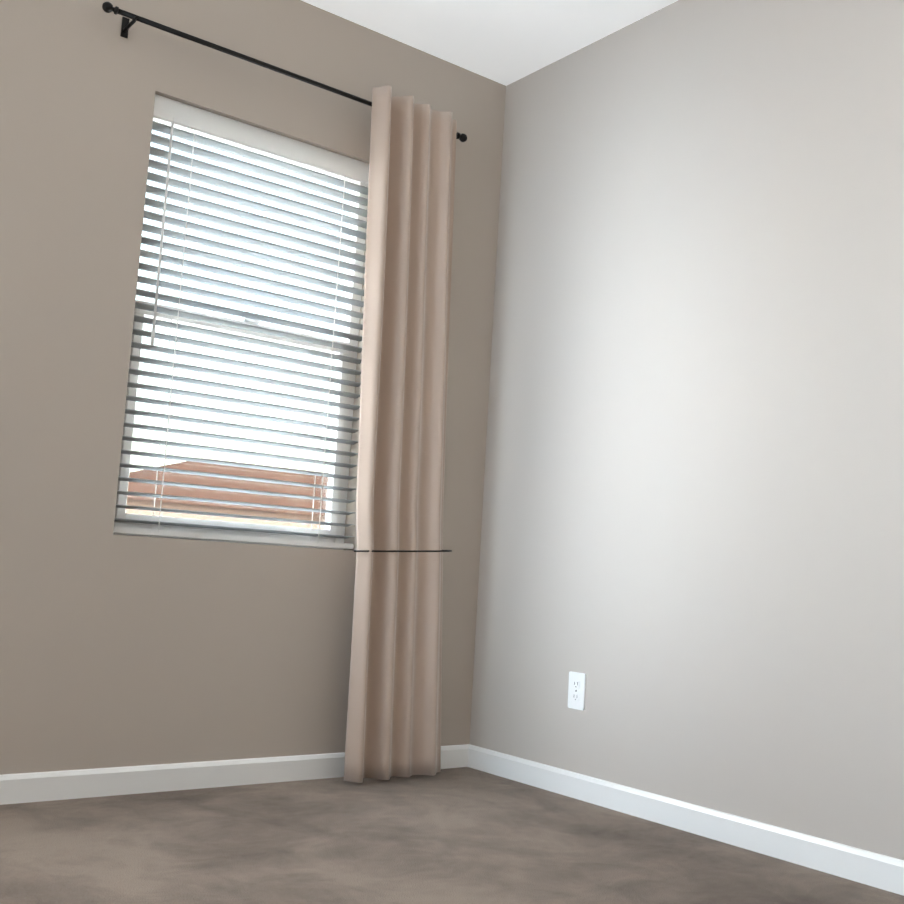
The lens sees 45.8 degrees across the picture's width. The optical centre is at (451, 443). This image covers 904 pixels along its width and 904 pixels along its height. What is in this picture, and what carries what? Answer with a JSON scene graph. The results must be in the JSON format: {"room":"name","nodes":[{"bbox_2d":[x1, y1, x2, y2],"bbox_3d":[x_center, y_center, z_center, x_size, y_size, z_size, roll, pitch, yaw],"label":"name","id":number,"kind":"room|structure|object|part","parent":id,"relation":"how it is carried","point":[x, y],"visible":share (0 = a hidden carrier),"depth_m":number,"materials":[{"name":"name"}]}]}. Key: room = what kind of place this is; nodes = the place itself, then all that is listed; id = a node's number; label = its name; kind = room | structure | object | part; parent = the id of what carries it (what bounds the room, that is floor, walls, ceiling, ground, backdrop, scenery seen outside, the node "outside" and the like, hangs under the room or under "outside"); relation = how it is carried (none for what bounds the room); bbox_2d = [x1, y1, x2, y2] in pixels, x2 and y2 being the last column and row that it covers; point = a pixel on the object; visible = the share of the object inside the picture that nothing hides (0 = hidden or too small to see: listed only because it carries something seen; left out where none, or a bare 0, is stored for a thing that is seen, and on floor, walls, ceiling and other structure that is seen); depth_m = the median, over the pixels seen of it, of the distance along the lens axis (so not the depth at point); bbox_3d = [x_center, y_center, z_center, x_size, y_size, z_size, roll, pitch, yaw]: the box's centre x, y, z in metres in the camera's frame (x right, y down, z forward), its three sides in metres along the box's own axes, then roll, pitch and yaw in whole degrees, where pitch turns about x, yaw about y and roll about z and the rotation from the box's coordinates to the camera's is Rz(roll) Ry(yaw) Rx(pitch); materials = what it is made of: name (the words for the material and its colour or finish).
{"room":"empty bedroom","nodes":[
{"label":"empty bedroom","id":0,"kind":"room"},
{"bbox_2d":[0,0,505,774],"bbox_3d":[-1.482,-0.347,3.158,3.950,2.740,0.200,8,-8,-37],"label":"wall","id":1,"kind":"structure","parent":0,"point":[124,650],"depth_m":3.40,"materials":[{"name":"beige paint"}]},
{"bbox_2d":[0,744,468,804],"bbox_3d":[-1.496,0.965,2.919,3.950,0.082,0.013,8,-8,-37],"label":"baseboard","id":2,"kind":"structure","parent":1,"relation":"attached to","point":[53,785],"depth_m":3.38,"materials":[{"name":"white paint"}]},
{"bbox_2d":[113,117,367,549],"bbox_3d":[-0.732,-0.373,3.783,0.910,1.445,0.094,8,-8,-37],"label":"window","id":3,"kind":"structure","parent":1,"relation":"in","point":[121,499],"depth_m":3.80,"materials":[{"name":"glass"}]},
{"bbox_2d":[113,94,368,548],"bbox_3d":[-0.680,-0.380,3.715,0.904,1.438,0.073,8,-8,-37],"label":"window blind","id":4,"kind":"object","parent":3,"relation":"attached to","point":[173,112],"visible":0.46,"depth_m":3.70,"materials":[{"name":"white plastic"}]},
{"bbox_2d":[102,1,466,782],"bbox_3d":[-0.559,-0.103,3.597,1.472,2.443,0.198,8,-8,-37],"label":"curtain","id":5,"kind":"object","parent":1,"relation":"hanging from","point":[394,713],"visible":1,"depth_m":3.83,"materials":[{"name":"beige fabric"}]},
{"bbox_3d":[-0.533,-1.266,3.761,1.436,0.065,0.102,8,-8,-37],"label":"rod","id":6,"kind":"part","parent":5,"relation":"part of","materials":[{"name":"black metal"}]},
{"bbox_3d":[-0.149,-0.048,3.856,0.500,2.443,0.076,8,-8,-37],"label":"panel","id":7,"kind":"part","parent":5,"relation":"part of","materials":[{"name":"beige fabric"}]},
{"bbox_2d":[0,767,903,903],"bbox_3d":[-0.291,0.952,1.328,4.250,0.120,4.400,8,-8,-37],"label":"floor","id":8,"kind":"structure","parent":0,"point":[464,835],"depth_m":2.81,"materials":[{"name":"carpet"}]},
{"bbox_2d":[301,0,677,85],"bbox_3d":[-0.122,-1.884,1.660,4.250,0.120,4.400,8,-8,-37],"label":"ceiling","id":9,"kind":"structure","parent":0,"point":[505,42],"depth_m":3.94,"materials":[{"name":"white paint"}]},
{"bbox_2d":[469,0,903,859],"bbox_3d":[1.417,-0.225,2.722,0.150,2.740,4.400,8,-8,-37],"label":"wall","id":10,"kind":"structure","parent":0,"point":[691,564],"depth_m":3.38,"materials":[{"name":"beige paint"}]},
{"bbox_2d":[568,671,585,709],"bbox_3d":[0.429,0.853,3.686,0.008,0.124,0.078,8,-8,-37],"label":"electrical outlet","id":11,"kind":"object","parent":10,"relation":"attached to","point":[576,689],"visible":1,"depth_m":3.68,"materials":[{"name":"white plastic"}]},
{"bbox_2d":[468,744,903,895],"bbox_3d":[1.290,1.081,2.499,0.013,0.082,4.050,8,-8,-37],"label":"baseboard","id":12,"kind":"structure","parent":10,"relation":"attached to","point":[876,870],"depth_m":3.18,"materials":[{"name":"white paint"}]},
{"label":"outside","id":13,"kind":"structure","parent":0,"visible":0},
{"bbox_3d":[-36.468,5.041,51.677,180.000,0.300,119.799,8,-8,-37],"label":"ground","id":14,"kind":"structure","parent":13,"visible":0},
{"bbox_2d":[126,499,324,528],"bbox_3d":[-8.529,4.730,49.011,19.000,3.000,12.000,8,-8,-37],"label":"house","id":15,"kind":"structure","parent":14,"relation":"on","point":[217,510],"depth_m":41.36,"materials":[{"name":"beige"}]},
{"bbox_2d":[127,458,327,515],"bbox_3d":[-8.381,2.242,49.303,20.000,2.380,13.000,8,-8,-37],"label":"house roof","id":16,"kind":"structure","parent":15,"relation":"on","point":[256,473],"depth_m":43.67,"materials":[{"name":"orange tile"}]}
]}

